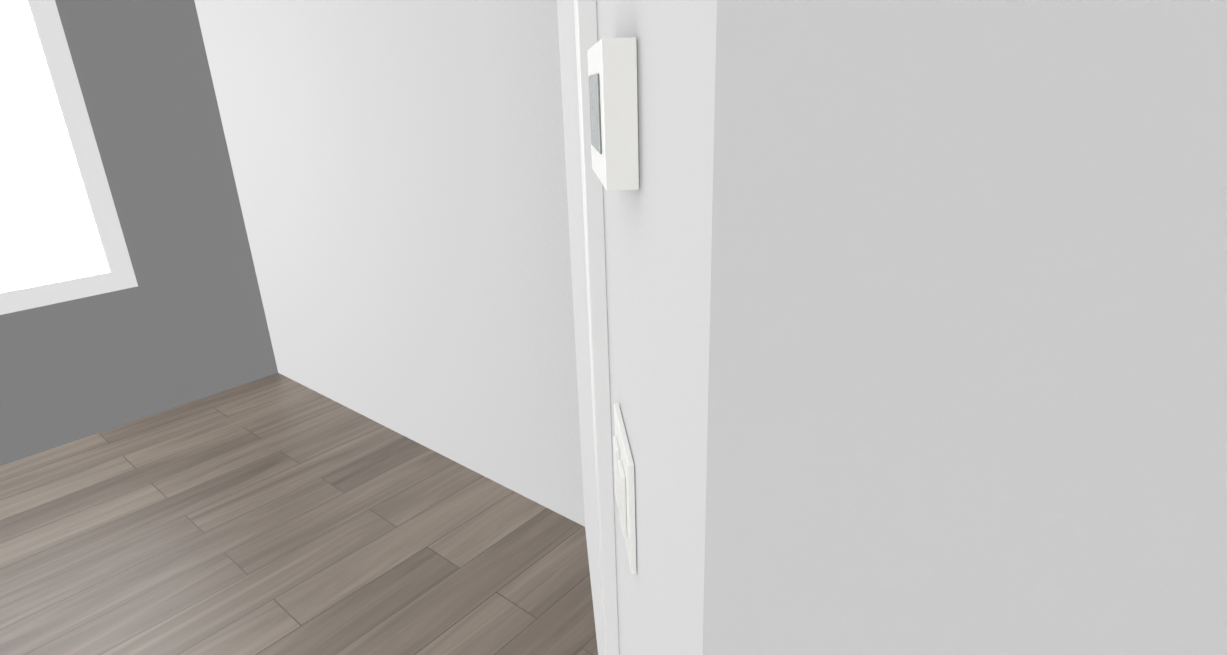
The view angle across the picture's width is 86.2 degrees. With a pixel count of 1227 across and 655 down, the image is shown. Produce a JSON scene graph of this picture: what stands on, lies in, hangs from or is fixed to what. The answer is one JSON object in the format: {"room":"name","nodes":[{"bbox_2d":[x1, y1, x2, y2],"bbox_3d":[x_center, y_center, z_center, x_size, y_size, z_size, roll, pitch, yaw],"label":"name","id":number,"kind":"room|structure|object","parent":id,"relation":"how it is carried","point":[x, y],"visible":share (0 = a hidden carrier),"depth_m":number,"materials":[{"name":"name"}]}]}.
{"room":"empty room","nodes":[
{"label":"empty room","id":0,"kind":"room"},
{"bbox_2d":[0,0,277,465],"bbox_3d":[-3.542,-0.348,1.611,0.120,2.740,5.062,14,26,37],"label":"wall","id":1,"kind":"structure","parent":0,"point":[184,321],"depth_m":3.15,"materials":[{"name":"grey paint"}]},
{"bbox_2d":[0,0,137,314],"bbox_3d":[-3.288,-0.548,1.758,0.018,1.680,3.080,14,26,37],"label":"window","id":2,"kind":"structure","parent":1,"relation":"in","point":[62,239],"depth_m":2.82,"materials":[{"name":"glass"}]},
{"bbox_2d":[0,373,597,654],"bbox_3d":[0.100,1.526,0.317,7.820,0.100,6.705,14,26,37],"label":"floor","id":3,"kind":"structure","parent":0,"point":[277,514],"depth_m":2.33,"materials":[{"name":"wood"}]},
{"bbox_2d":[194,0,584,526],"bbox_3d":[-1.004,-0.806,2.639,2.413,2.740,0.120,14,26,37],"label":"wall","id":4,"kind":"structure","parent":0,"point":[399,169],"depth_m":2.51,"materials":[{"name":"paint"}]},
{"bbox_2d":[557,0,716,654],"bbox_3d":[0.007,-0.269,1.091,0.120,2.740,1.750,-4,20,-5],"label":"wall","id":5,"kind":"structure","parent":0,"point":[658,233],"depth_m":0.39,"materials":[{"name":"paint"}]},
{"bbox_2d":[574,0,618,654],"bbox_3d":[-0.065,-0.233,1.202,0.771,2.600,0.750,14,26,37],"label":"door frame","id":6,"kind":"structure","parent":5,"relation":"attached to","point":[585,13],"depth_m":0.76,"materials":[{"name":"white wood"}]},
{"bbox_2d":[587,37,638,190],"bbox_3d":[-0.003,-0.151,0.464,0.023,0.090,0.124,-4,20,-5],"label":"thermostat","id":7,"kind":"object","parent":5,"relation":"attached to","point":[612,70],"visible":1,"depth_m":0.41,"materials":[{"name":"white plastic"}]},
{"bbox_2d":[613,403,635,574],"bbox_3d":[0.009,0.152,0.634,0.009,0.116,0.118,-4,20,-5],"label":"light switch","id":8,"kind":"object","parent":5,"relation":"attached to","point":[624,486],"visible":1,"depth_m":0.60,"materials":[{"name":"white plastic"}]},
{"bbox_2d":[703,0,1226,654],"bbox_3d":[1.637,0.408,-0.892,4.020,2.740,0.120,14,26,37],"label":"wall","id":9,"kind":"structure","parent":0,"point":[967,368],"depth_m":0.20,"materials":[{"name":"paint"}]}
]}

